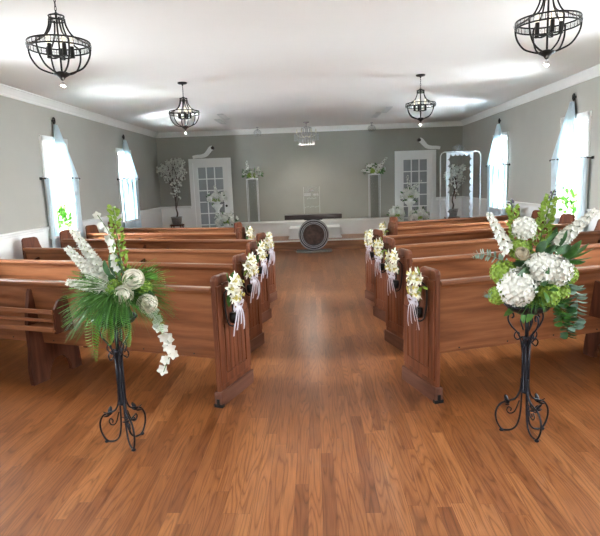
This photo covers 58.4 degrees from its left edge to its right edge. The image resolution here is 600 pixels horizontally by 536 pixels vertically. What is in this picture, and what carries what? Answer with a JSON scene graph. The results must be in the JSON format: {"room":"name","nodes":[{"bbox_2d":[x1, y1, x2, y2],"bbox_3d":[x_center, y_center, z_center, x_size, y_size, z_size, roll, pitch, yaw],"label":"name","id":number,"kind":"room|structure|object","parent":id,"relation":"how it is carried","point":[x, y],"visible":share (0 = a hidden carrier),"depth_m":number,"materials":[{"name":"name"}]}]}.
{"room":"church","nodes":[
{"label":"church","id":0,"kind":"room"},
{"bbox_2d":[0,95,162,258],"bbox_3d":[-3.737,-0.574,5.239,0.160,2.840,16.760,-2,9,2],"label":"wall","id":1,"kind":"structure","parent":0,"point":[92,145],"depth_m":8.13,"materials":[{"name":"grey paint"}]},
{"bbox_2d":[39,135,80,238],"bbox_3d":[-3.625,-1.204,8.002,0.217,1.455,0.870,-2,9,2],"label":"window","id":2,"kind":"structure","parent":1,"relation":"in","point":[43,139],"depth_m":7.72,"materials":[{"name":"white glass"}]},
{"bbox_2d":[43,141,54,170],"bbox_3d":[-3.648,-1.643,7.932,0.028,0.415,0.680,-2,9,2],"label":"blind","id":3,"kind":"object","parent":2,"relation":"attached to","point":[44,142],"depth_m":7.77,"materials":[{"name":"white fabric"}]},
{"bbox_2d":[57,203,72,230],"bbox_3d":[-3.534,-0.740,8.047,0.194,0.459,0.570,-1,9,9],"label":"potted plant","id":4,"kind":"object","parent":2,"relation":"on","point":[62,215],"visible":0.91,"depth_m":8.02,"materials":[{"name":"green plant"}]},
{"bbox_2d":[39,117,83,247],"bbox_3d":[-3.540,-1.086,8.045,0.126,2.282,1.148,-2,9,2],"label":"curtain","id":5,"kind":"object","parent":1,"relation":"hanging from","point":[67,180],"visible":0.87,"depth_m":7.98,"materials":[{"name":"white fabric"}]},
{"bbox_2d":[53,125,78,206],"bbox_3d":[-3.538,-1.528,8.089,0.096,1.201,0.802,-2,9,2],"label":"drape","id":6,"kind":"object","parent":5,"relation":"hanging from","point":[67,180],"depth_m":8.05,"materials":[{"name":"white fabric"}]},
{"bbox_2d":[0,83,157,137],"bbox_3d":[-3.662,-1.910,4.940,0.095,0.115,16.600,-2,9,2],"label":"trim","id":7,"kind":"structure","parent":1,"relation":"attached to","point":[5,90],"depth_m":8.22,"materials":[{"name":"white paint"}]},
{"bbox_2d":[0,207,161,239],"bbox_3d":[-3.630,-0.170,5.221,0.030,0.060,16.600,-2,9,2],"label":"trim","id":8,"kind":"structure","parent":1,"relation":"attached to","point":[36,230],"depth_m":7.44,"materials":[{"name":"white paint"}]},
{"bbox_2d":[115,148,139,222],"bbox_3d":[-3.560,-1.677,10.924,0.217,1.455,0.870,-2,9,2],"label":"window","id":9,"kind":"structure","parent":1,"relation":"in","point":[118,150],"depth_m":10.58,"materials":[{"name":"white paint"}]},
{"bbox_2d":[117,134,141,227],"bbox_3d":[-3.474,-1.563,10.991,0.126,2.282,1.118,-2,9,2],"label":"curtain","id":10,"kind":"object","parent":1,"relation":"hanging from","point":[129,181],"visible":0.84,"depth_m":10.92,"materials":[{"name":"white fabric"}]},
{"bbox_2d":[122,140,138,178],"bbox_3d":[-3.483,-2.194,10.888,0.097,0.782,1.001,-2,9,2],"label":"drape","id":11,"kind":"object","parent":10,"relation":"hanging from","point":[128,168],"depth_m":10.84,"materials":[{"name":"white fabric"}]},
{"bbox_2d":[0,248,599,535],"bbox_3d":[0.118,0.752,5.368,7.770,0.100,16.760,-2,9,2],"label":"floor","id":12,"kind":"structure","parent":0,"point":[328,437],"depth_m":3.28,"materials":[{"name":"brown wood"}]},
{"bbox_2d":[92,312,145,451],"bbox_3d":[-1.101,0.682,3.252,0.300,0.800,0.283,-2,9,2],"label":"stand","id":13,"kind":"object","parent":12,"relation":"on","point":[117,353],"visible":0.91,"depth_m":3.23,"materials":[{"name":"black metal"}]},
{"bbox_2d":[92,312,137,349],"bbox_3d":[-1.095,0.396,3.200,0.266,0.220,0.266,-2,9,2],"label":"fern","id":14,"kind":"object","parent":13,"relation":"on","point":[118,347],"depth_m":3.19,"materials":[{"name":"green plant"}]},
{"bbox_2d":[57,204,178,375],"bbox_3d":[-1.046,0.142,3.147,0.656,1.024,0.692,-1,9,7],"label":"flower arrangement","id":15,"kind":"object","parent":13,"relation":"on","point":[111,297],"visible":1,"depth_m":3.06,"materials":[{"name":"green plant"}]},
{"bbox_2d":[0,272,253,407],"bbox_3d":[-1.969,0.431,4.452,3.179,0.977,0.665,1,10,21],"label":"pew","id":16,"kind":"object","parent":12,"relation":"on","point":[29,312],"visible":0.77,"depth_m":4.07,"materials":[{"name":"brown wood"}]},
{"bbox_2d":[223,271,244,336],"bbox_3d":[-0.456,0.240,3.765,0.126,0.448,0.252,1,10,21],"label":"bouquet","id":17,"kind":"object","parent":16,"relation":"attached to","point":[235,292],"visible":1,"depth_m":3.74,"materials":[{"name":"beige plant"}]},
{"bbox_2d":[0,253,264,352],"bbox_3d":[-1.949,0.269,5.455,3.170,0.977,0.665,1,10,20],"label":"pew","id":18,"kind":"object","parent":12,"relation":"on","point":[188,274],"visible":0.35,"depth_m":5.02,"materials":[{"name":"brown wood"}]},
{"bbox_2d":[242,252,259,302],"bbox_3d":[-0.437,0.077,4.783,0.119,0.444,0.250,1,10,20],"label":"bouquet","id":19,"kind":"object","parent":18,"relation":"attached to","point":[251,259],"visible":0.98,"depth_m":4.76,"materials":[{"name":"beige plant"}]},
{"bbox_2d":[21,237,271,322],"bbox_3d":[-1.928,0.111,6.428,3.160,0.977,0.665,1,10,20],"label":"pew","id":20,"kind":"object","parent":12,"relation":"on","point":[32,249],"visible":0.33,"depth_m":6.08,"materials":[{"name":"brown wood"}]},
{"bbox_2d":[254,240,267,281],"bbox_3d":[-0.412,-0.085,5.770,0.126,0.448,0.252,1,10,20],"label":"bouquet","id":21,"kind":"object","parent":20,"relation":"attached to","point":[261,245],"visible":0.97,"depth_m":5.74,"materials":[{"name":"beige plant"}]},
{"bbox_2d":[85,225,246,238],"bbox_3d":[-2.078,-0.196,8.366,2.763,0.977,0.665,1,10,21],"label":"pew","id":22,"kind":"object","parent":12,"relation":"on","point":[92,232],"visible":0.23,"depth_m":8.06,"materials":[{"name":"brown wood"}]},
{"bbox_2d":[244,226,254,238],"bbox_3d":[-0.728,-0.405,7.831,0.126,0.448,0.252,1,10,21],"label":"bouquet","id":23,"kind":"object","parent":22,"relation":"attached to","point":[249,229],"visible":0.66,"depth_m":7.78,"materials":[{"name":"beige plant"}]},
{"bbox_2d":[59,230,277,302],"bbox_3d":[-1.905,-0.051,7.428,3.170,0.977,0.665,1,10,20],"label":"pew","id":24,"kind":"object","parent":12,"relation":"on","point":[66,239],"visible":0.29,"depth_m":7.09,"materials":[{"name":"brown wood"}]},
{"bbox_2d":[263,232,274,266],"bbox_3d":[-0.393,-0.242,6.757,0.119,0.444,0.250,1,10,20],"label":"bouquet","id":25,"kind":"object","parent":24,"relation":"attached to","point":[268,237],"visible":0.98,"depth_m":6.74,"materials":[{"name":"beige plant"}]},
{"bbox_2d":[108,221,241,232],"bbox_3d":[-2.146,-0.351,9.344,2.572,0.977,0.665,1,10,21],"label":"pew","id":26,"kind":"object","parent":12,"relation":"on","point":[236,224],"visible":0.12,"depth_m":9.01,"materials":[{"name":"brown wood"}]},
{"bbox_2d":[170,224,183,227],"bbox_3d":[-2.966,-0.744,13.068,0.350,0.632,0.350,-2,9,2],"label":"stool","id":27,"kind":"object","parent":12,"relation":"on","point":[171,225],"visible":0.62,"depth_m":12.92,"materials":[{"name":"brown wood"}]},
{"bbox_2d":[156,158,186,224],"bbox_3d":[-3.041,-1.842,12.927,0.743,1.585,0.672,-8,11,-34],"label":"blossom tree","id":28,"kind":"object","parent":27,"relation":"on","point":[179,162],"visible":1,"depth_m":12.81,"materials":[{"name":"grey plant"}]},
{"bbox_2d":[212,204,222,226],"bbox_3d":[-1.888,-0.922,12.457,0.280,1.096,0.280,-2,9,2],"label":"pedestal","id":29,"kind":"object","parent":12,"relation":"on","point":[216,207],"visible":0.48,"depth_m":12.33,"materials":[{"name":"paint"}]},
{"bbox_2d":[206,185,227,204],"bbox_3d":[-1.910,-1.613,12.308,0.498,0.598,0.406,-2,9,2],"label":"flower arrangement","id":30,"kind":"object","parent":29,"relation":"on","point":[216,197],"visible":1,"depth_m":12.23,"materials":[{"name":"white plant"}]},
{"bbox_2d":[285,213,341,252],"bbox_3d":[0.302,-0.773,11.865,1.240,0.830,0.380,-2,9,2],"label":"console table","id":31,"kind":"object","parent":12,"relation":"on","point":[313,234],"visible":1,"depth_m":11.78,"materials":[{"name":"grey wood"}]},
{"bbox_2d":[303,187,319,207],"bbox_3d":[0.256,-1.488,11.751,0.350,0.620,0.100,-2,9,2],"label":"acrylic stand","id":32,"kind":"object","parent":31,"relation":"on","point":[314,194],"visible":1,"depth_m":11.72,"materials":[{"name":"clear plastic"}]},
{"bbox_2d":[268,237,370,250],"bbox_3d":[0.358,-0.631,12.794,3.990,0.250,1.330,-2,9,2],"label":"stage","id":33,"kind":"object","parent":12,"relation":"on","point":[332,243],"depth_m":12.16,"materials":[{"name":"brown wood"}]},
{"bbox_2d":[252,233,367,240],"bbox_3d":[0.349,-0.726,12.576,3.950,0.006,0.830,-2,9,2],"label":"boards","id":34,"kind":"object","parent":33,"relation":"on","point":[363,234],"depth_m":12.53,"materials":[{"name":"brown wood"}]},
{"bbox_2d":[288,224,341,238],"bbox_3d":[0.350,-0.852,12.576,1.220,0.244,0.750,-2,9,2],"label":"step","id":35,"kind":"structure","parent":34,"relation":"on","point":[334,230],"depth_m":12.23,"materials":[{"name":"white paint"}]},
{"bbox_2d":[233,217,388,236],"bbox_3d":[0.356,-0.998,13.165,3.990,0.344,0.460,-2,9,2],"label":"ledge","id":36,"kind":"object","parent":33,"relation":"on","point":[349,225],"visible":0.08,"depth_m":12.95,"materials":[{"name":"white paint"}]},
{"bbox_2d":[246,178,259,222],"bbox_3d":[-1.143,-1.643,13.094,0.266,1.060,0.266,-2,9,2],"label":"stand","id":37,"kind":"object","parent":36,"relation":"on","point":[254,178],"visible":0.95,"depth_m":13.04,"materials":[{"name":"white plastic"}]},
{"bbox_2d":[241,161,263,178],"bbox_3d":[-1.143,-2.366,12.968,0.559,0.432,0.357,-2,9,2],"label":"flower arrangement","id":38,"kind":"object","parent":37,"relation":"on","point":[251,173],"visible":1,"depth_m":12.91,"materials":[{"name":"white plant"}]},
{"bbox_2d":[368,174,380,217],"bbox_3d":[1.804,-1.738,13.013,0.266,1.060,0.266,-2,9,2],"label":"stand","id":39,"kind":"object","parent":36,"relation":"on","point":[368,174],"visible":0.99,"depth_m":12.92,"materials":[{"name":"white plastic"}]},
{"bbox_2d":[361,157,386,174],"bbox_3d":[1.774,-2.440,12.886,0.462,0.406,0.455,-10,12,-40],"label":"flower arrangement","id":40,"kind":"object","parent":39,"relation":"on","point":[370,167],"visible":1,"depth_m":12.84,"materials":[{"name":"white plant"}]},
{"bbox_2d":[404,201,415,220],"bbox_3d":[2.530,-1.027,12.342,0.280,1.016,0.280,-2,9,2],"label":"pedestal","id":41,"kind":"object","parent":12,"relation":"on","point":[409,204],"visible":0.48,"depth_m":12.23,"materials":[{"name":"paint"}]},
{"bbox_2d":[400,175,421,201],"bbox_3d":[2.511,-1.779,12.199,0.500,0.672,0.389,-2,9,2],"label":"flower arrangement","id":42,"kind":"object","parent":41,"relation":"on","point":[410,193],"visible":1,"depth_m":12.13,"materials":[{"name":"white plant"}]},
{"bbox_2d":[386,208,519,232],"bbox_3d":[2.609,-0.493,9.132,2.371,0.977,0.665,-5,10,-16],"label":"pew","id":43,"kind":"object","parent":12,"relation":"on","point":[498,217],"visible":0.09,"depth_m":8.84,"materials":[{"name":"brown wood"}]},
{"bbox_2d":[440,144,480,218],"bbox_3d":[3.291,-1.433,11.043,0.870,2.175,0.400,-2,9,2],"label":"arch","id":44,"kind":"object","parent":12,"relation":"on","point":[460,152],"visible":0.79,"depth_m":10.97,"materials":[{"name":"white paint"}]},
{"bbox_2d":[386,210,544,235],"bbox_3d":[2.501,-0.326,8.126,2.550,0.977,0.665,-5,10,-16],"label":"pew","id":45,"kind":"object","parent":12,"relation":"on","point":[392,226],"visible":0.04,"depth_m":7.77,"materials":[{"name":"brown wood"}]},
{"bbox_2d":[379,221,388,235],"bbox_3d":[1.206,-0.460,7.740,0.119,0.444,0.250,-5,10,-16],"label":"bouquet","id":46,"kind":"object","parent":45,"relation":"attached to","point":[382,226],"visible":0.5,"depth_m":7.69,"materials":[{"name":"beige plant"}]},
{"bbox_2d":[365,214,574,301],"bbox_3d":[2.311,-0.160,7.136,2.899,0.977,0.665,-5,10,-16],"label":"pew","id":47,"kind":"object","parent":12,"relation":"on","point":[565,220],"visible":0.3,"depth_m":6.84,"materials":[{"name":"brown wood"}]},
{"bbox_2d":[364,229,375,263],"bbox_3d":[0.865,-0.271,6.632,0.126,0.448,0.252,-5,10,-16],"label":"bouquet","id":48,"kind":"object","parent":47,"relation":"attached to","point":[369,241],"visible":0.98,"depth_m":6.62,"materials":[{"name":"beige plant"}]},
{"bbox_2d":[373,219,599,321],"bbox_3d":[2.291,-0.006,6.186,2.892,0.977,0.665,-5,9,-15],"label":"pew","id":49,"kind":"object","parent":12,"relation":"on","point":[432,249],"visible":0.34,"depth_m":5.85,"materials":[{"name":"brown wood"}]},
{"bbox_2d":[373,237,386,277],"bbox_3d":[0.849,-0.117,5.697,0.119,0.444,0.250,-5,9,-15],"label":"bouquet","id":50,"kind":"object","parent":49,"relation":"attached to","point":[379,252],"visible":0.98,"depth_m":5.67,"materials":[{"name":"beige plant"}]},
{"bbox_2d":[384,243,599,351],"bbox_3d":[2.270,0.149,5.229,2.892,0.977,0.665,-5,9,-15],"label":"pew","id":51,"kind":"object","parent":12,"relation":"on","point":[461,265],"visible":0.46,"depth_m":4.83,"materials":[{"name":"brown wood"}]},
{"bbox_2d":[385,247,402,296],"bbox_3d":[0.824,0.036,4.738,0.126,0.448,0.252,-5,9,-15],"label":"bouquet","id":52,"kind":"object","parent":51,"relation":"attached to","point":[393,258],"visible":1,"depth_m":4.72,"materials":[{"name":"beige plant"}]},
{"bbox_2d":[402,265,599,403],"bbox_3d":[2.247,0.314,4.213,2.892,0.977,0.665,-5,9,-15],"label":"pew","id":53,"kind":"object","parent":12,"relation":"on","point":[458,317],"visible":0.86,"depth_m":3.82,"materials":[{"name":"brown wood"}]},
{"bbox_2d":[406,266,427,329],"bbox_3d":[0.804,0.202,3.723,0.119,0.444,0.250,-5,9,-15],"label":"bouquet","id":54,"kind":"object","parent":53,"relation":"attached to","point":[415,290],"visible":1,"depth_m":3.70,"materials":[{"name":"beige plant"}]},
{"bbox_2d":[495,303,551,442],"bbox_3d":[1.336,0.600,3.205,0.287,0.800,0.266,5,12,38],"label":"stand","id":55,"kind":"object","parent":12,"relation":"on","point":[526,340],"visible":0.94,"depth_m":3.18,"materials":[{"name":"black metal"}]},
{"bbox_2d":[504,303,551,336],"bbox_3d":[1.333,0.314,3.152,0.266,0.220,0.266,-2,9,2],"label":"bowl","id":56,"kind":"object","parent":55,"relation":"on","point":[538,311],"depth_m":3.10,"materials":[{"name":"black metal"}]},
{"bbox_2d":[471,189,598,338],"bbox_3d":[1.352,-0.016,3.089,0.622,0.855,0.402,-7,10,-27],"label":"flower arrangement","id":57,"kind":"object","parent":55,"relation":"on","point":[545,279],"visible":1,"depth_m":3.04,"materials":[{"name":"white plant"}]},
{"bbox_2d":[515,247,530,260],"bbox_3d":[1.243,-0.080,2.996,0.084,0.071,0.061,-2,9,2],"label":"flower","id":58,"kind":"object","parent":57,"relation":"on","point":[522,253],"depth_m":2.99,"materials":[{"name":"beige plant"}]},
{"bbox_3d":[3.463,-0.850,12.248,0.350,0.632,0.350,-2,9,2],"label":"stool","id":59,"kind":"object","parent":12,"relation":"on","visible":0},
{"bbox_2d":[443,164,468,216],"bbox_3d":[3.510,-1.745,12.098,0.516,1.179,0.454,-3,9,-8],"label":"blossom tree","id":60,"kind":"object","parent":59,"relation":"on","point":[455,177],"visible":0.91,"depth_m":12.05,"materials":[{"name":"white plant"}]},
{"bbox_3d":[2.215,-0.803,12.284,0.280,0.616,0.280,-2,9,2],"label":"pedestal","id":61,"kind":"object","parent":12,"relation":"on","visible":0},
{"bbox_2d":[386,205,405,219],"bbox_3d":[2.197,-1.220,12.164,0.406,0.403,0.399,-8,11,-32],"label":"flower arrangement","id":62,"kind":"object","parent":61,"relation":"on","point":[397,211],"visible":0.98,"depth_m":12.08,"materials":[{"name":"white plant"}]},
{"bbox_3d":[2.681,-0.762,12.077,0.280,0.566,0.280,-2,9,2],"label":"pedestal","id":63,"kind":"object","parent":12,"relation":"on","visible":0},
{"bbox_2d":[409,206,429,220],"bbox_3d":[2.680,-1.166,11.976,0.470,0.452,0.429,-5,10,-18],"label":"flower arrangement","id":64,"kind":"object","parent":63,"relation":"on","point":[420,213],"visible":1,"depth_m":11.89,"materials":[{"name":"white plant"}]},
{"bbox_3d":[-1.673,-0.651,12.294,0.280,0.596,0.280,-2,9,2],"label":"pedestal","id":65,"kind":"object","parent":12,"relation":"on","visible":0},
{"bbox_2d":[214,210,238,226],"bbox_3d":[-1.681,-1.075,12.200,0.539,0.467,0.483,3,10,29],"label":"flower arrangement","id":66,"kind":"object","parent":65,"relation":"on","point":[225,219],"visible":0.99,"depth_m":12.11,"materials":[{"name":"white plant"}]},
{"bbox_2d":[0,0,599,132],"bbox_3d":[0.010,-2.148,4.901,7.770,0.100,16.760,-2,9,2],"label":"ceiling","id":67,"kind":"structure","parent":0,"point":[263,64],"depth_m":5.64,"materials":[{"name":"paint"}]},
{"bbox_2d":[25,0,91,80],"bbox_3d":[-1.550,-1.484,3.442,0.400,0.633,0.396,3,11,31],"label":"lantern chandelier","id":68,"kind":"object","parent":67,"relation":"hanging from","point":[63,54],"visible":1,"depth_m":3.43,"materials":[{"name":"black metal"}]},
{"bbox_2d":[169,82,199,129],"bbox_3d":[-1.479,-2.036,6.847,0.396,0.633,0.400,-11,13,-44],"label":"lantern chandelier","id":69,"kind":"object","parent":67,"relation":"hanging from","point":[187,114],"visible":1,"depth_m":6.83,"materials":[{"name":"black metal"}]},
{"bbox_2d":[214,119,225,123],"bbox_3d":[-1.653,-3.036,11.147,0.120,0.014,0.800,-2,9,2],"label":"ceiling vent","id":70,"kind":"object","parent":67,"relation":"in","point":[216,120],"visible":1,"depth_m":11.06,"materials":[{"name":"white metal"}]},
{"bbox_2d":[217,114,229,119],"bbox_3d":[-1.470,-2.915,10.352,0.120,0.014,0.800,-2,9,2],"label":"ceiling vent","id":71,"kind":"object","parent":67,"relation":"in","point":[224,116],"visible":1,"depth_m":10.33,"materials":[{"name":"white metal"}]},
{"bbox_2d":[294,122,318,144],"bbox_3d":[0.141,-2.977,11.877,0.546,0.493,0.539,-2,9,2],"label":"crystal chandelier","id":72,"kind":"object","parent":67,"relation":"hanging from","point":[305,127],"visible":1,"depth_m":11.82,"materials":[{"name":"silver metal"}]},
{"bbox_2d":[371,112,380,117],"bbox_3d":[1.563,-3.133,11.009,0.120,0.014,0.800,-2,9,2],"label":"ceiling vent","id":73,"kind":"object","parent":67,"relation":"in","point":[376,114],"visible":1,"depth_m":10.98,"materials":[{"name":"white metal"}]},
{"bbox_2d":[381,107,392,112],"bbox_3d":[1.646,-3.008,10.217,0.120,0.014,0.800,-2,9,2],"label":"ceiling vent","id":74,"kind":"object","parent":67,"relation":"in","point":[386,109],"visible":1,"depth_m":10.19,"materials":[{"name":"white metal"}]},
{"bbox_2d":[405,74,435,121],"bbox_3d":[1.552,-2.158,6.911,0.400,0.633,0.396,2,10,23],"label":"lantern chandelier","id":75,"kind":"object","parent":67,"relation":"hanging from","point":[419,104],"visible":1,"depth_m":6.87,"materials":[{"name":"black metal"}]},
{"bbox_2d":[514,0,582,59],"bbox_3d":[1.542,-1.582,3.337,0.396,0.633,0.400,5,12,38],"label":"lantern chandelier","id":76,"kind":"object","parent":67,"relation":"hanging from","point":[550,29],"visible":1,"depth_m":3.32,"materials":[{"name":"black metal"}]},
{"bbox_2d":[156,126,462,227],"bbox_3d":[0.247,-2.025,13.325,7.450,2.840,0.160,-2,9,2],"label":"wall","id":77,"kind":"structure","parent":0,"point":[332,166],"depth_m":13.18,"materials":[{"name":"grey paint"}]},
{"bbox_2d":[162,206,190,208],"bbox_3d":[-3.087,-1.506,13.388,0.750,0.060,0.030,-2,9,2],"label":"trim","id":78,"kind":"structure","parent":77,"relation":"attached to","point":[172,207],"depth_m":13.38,"materials":[{"name":"white paint"}]},
{"bbox_2d":[188,158,233,226],"bbox_3d":[-2.186,-1.610,13.352,1.040,2.190,0.118,-2,9,2],"label":"door","id":79,"kind":"structure","parent":77,"relation":"in","point":[204,174],"depth_m":13.30,"materials":[{"name":"white paint"}]},
{"bbox_2d":[192,146,214,158],"bbox_3d":[-2.362,-2.830,13.124,0.550,0.292,0.095,-2,9,2],"label":"scroll","id":80,"kind":"object","parent":79,"relation":"on","point":[210,148],"visible":1,"depth_m":13.12,"materials":[{"name":"white paint"}]},
{"bbox_2d":[156,121,461,137],"bbox_3d":[0.195,-3.349,12.983,7.450,0.115,0.095,-2,9,2],"label":"trim","id":81,"kind":"structure","parent":77,"relation":"attached to","point":[443,123],"depth_m":12.98,"materials":[{"name":"white paint"}]},
{"bbox_2d":[395,150,435,220],"bbox_3d":[2.840,-1.774,13.213,1.000,2.190,0.118,-2,9,2],"label":"door","id":82,"kind":"structure","parent":77,"relation":"in","point":[420,165],"depth_m":13.16,"materials":[{"name":"white paint"}]},
{"bbox_2d":[417,138,439,148],"bbox_3d":[3.113,-3.008,12.973,0.550,0.292,0.095,-2,9,2],"label":"scroll","id":83,"kind":"object","parent":82,"relation":"on","point":[421,140],"visible":1,"depth_m":12.96,"materials":[{"name":"white paint"}]},
{"bbox_2d":[436,196,461,198],"bbox_3d":[3.667,-1.726,13.201,0.630,0.060,0.030,-2,9,2],"label":"trim","id":84,"kind":"structure","parent":77,"relation":"attached to","point":[450,197],"depth_m":13.19,"materials":[{"name":"white paint"}]},
{"bbox_2d":[462,76,599,230],"bbox_3d":[3.866,-0.822,5.029,0.160,2.840,16.760,-2,9,2],"label":"wall","id":85,"kind":"structure","parent":0,"point":[534,126],"depth_m":8.96,"materials":[{"name":"grey paint"}]},
{"bbox_2d":[486,118,509,215],"bbox_3d":[3.850,-1.758,10.517,0.124,2.282,1.168,-2,9,2],"label":"curtain","id":86,"kind":"object","parent":85,"relation":"hanging from","point":[496,166],"visible":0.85,"depth_m":10.45,"materials":[{"name":"white fabric"}]},
{"bbox_2d":[487,124,504,165],"bbox_3d":[3.813,-2.388,10.416,0.097,0.782,1.051,-2,9,2],"label":"drape","id":87,"kind":"object","parent":86,"relation":"hanging from","point":[496,155],"depth_m":10.39,"materials":[{"name":"white fabric"}]},
{"bbox_2d":[488,131,508,209],"bbox_3d":[3.925,-1.879,10.460,0.217,1.455,0.870,-2,9,2],"label":"window","id":88,"kind":"structure","parent":85,"relation":"in","point":[506,134],"depth_m":10.09,"materials":[{"name":"white paint"}]},
{"bbox_2d":[460,64,599,125],"bbox_3d":[3.687,-2.149,4.737,0.095,0.115,16.600,-2,9,2],"label":"trim","id":89,"kind":"structure","parent":85,"relation":"attached to","point":[593,72],"depth_m":8.39,"materials":[{"name":"white paint"}]},
{"bbox_2d":[461,196,599,214],"bbox_3d":[3.784,-0.411,5.017,0.030,0.060,16.600,-2,9,2],"label":"trim","id":90,"kind":"structure","parent":85,"relation":"attached to","point":[462,197],"depth_m":9.32,"materials":[{"name":"white paint"}]},
{"bbox_2d":[549,93,593,231],"bbox_3d":[3.784,-1.280,7.566,0.124,2.282,1.148,-2,9,2],"label":"curtain","id":91,"kind":"object","parent":85,"relation":"hanging from","point":[563,161],"visible":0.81,"depth_m":7.50,"materials":[{"name":"white fabric"}]},
{"bbox_2d":[551,101,575,188],"bbox_3d":[3.757,-1.722,7.614,0.097,1.201,0.797,-2,9,2],"label":"drape","id":92,"kind":"object","parent":91,"relation":"hanging from","point":[563,161],"depth_m":7.59,"materials":[{"name":"white fabric"}]},
{"bbox_2d":[554,110,591,220],"bbox_3d":[3.859,-1.403,7.519,0.217,1.455,0.870,-2,9,2],"label":"window","id":93,"kind":"structure","parent":85,"relation":"in","point":[588,114],"depth_m":7.25,"materials":[{"name":"white paint"}]},
{"bbox_2d":[558,186,576,213],"bbox_3d":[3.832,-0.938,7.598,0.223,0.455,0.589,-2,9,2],"label":"tree","id":94,"kind":"object","parent":93,"relation":"on","point":[571,193],"visible":0.99,"depth_m":7.57,"materials":[{"name":"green plant"}]},
{"bbox_2d":[575,118,586,150],"bbox_3d":[3.849,-1.842,7.448,0.028,0.415,0.680,-2,9,2],"label":"blind","id":95,"kind":"object","parent":93,"relation":"attached to","point":[584,119],"depth_m":7.33,"materials":[{"name":"white fabric"}]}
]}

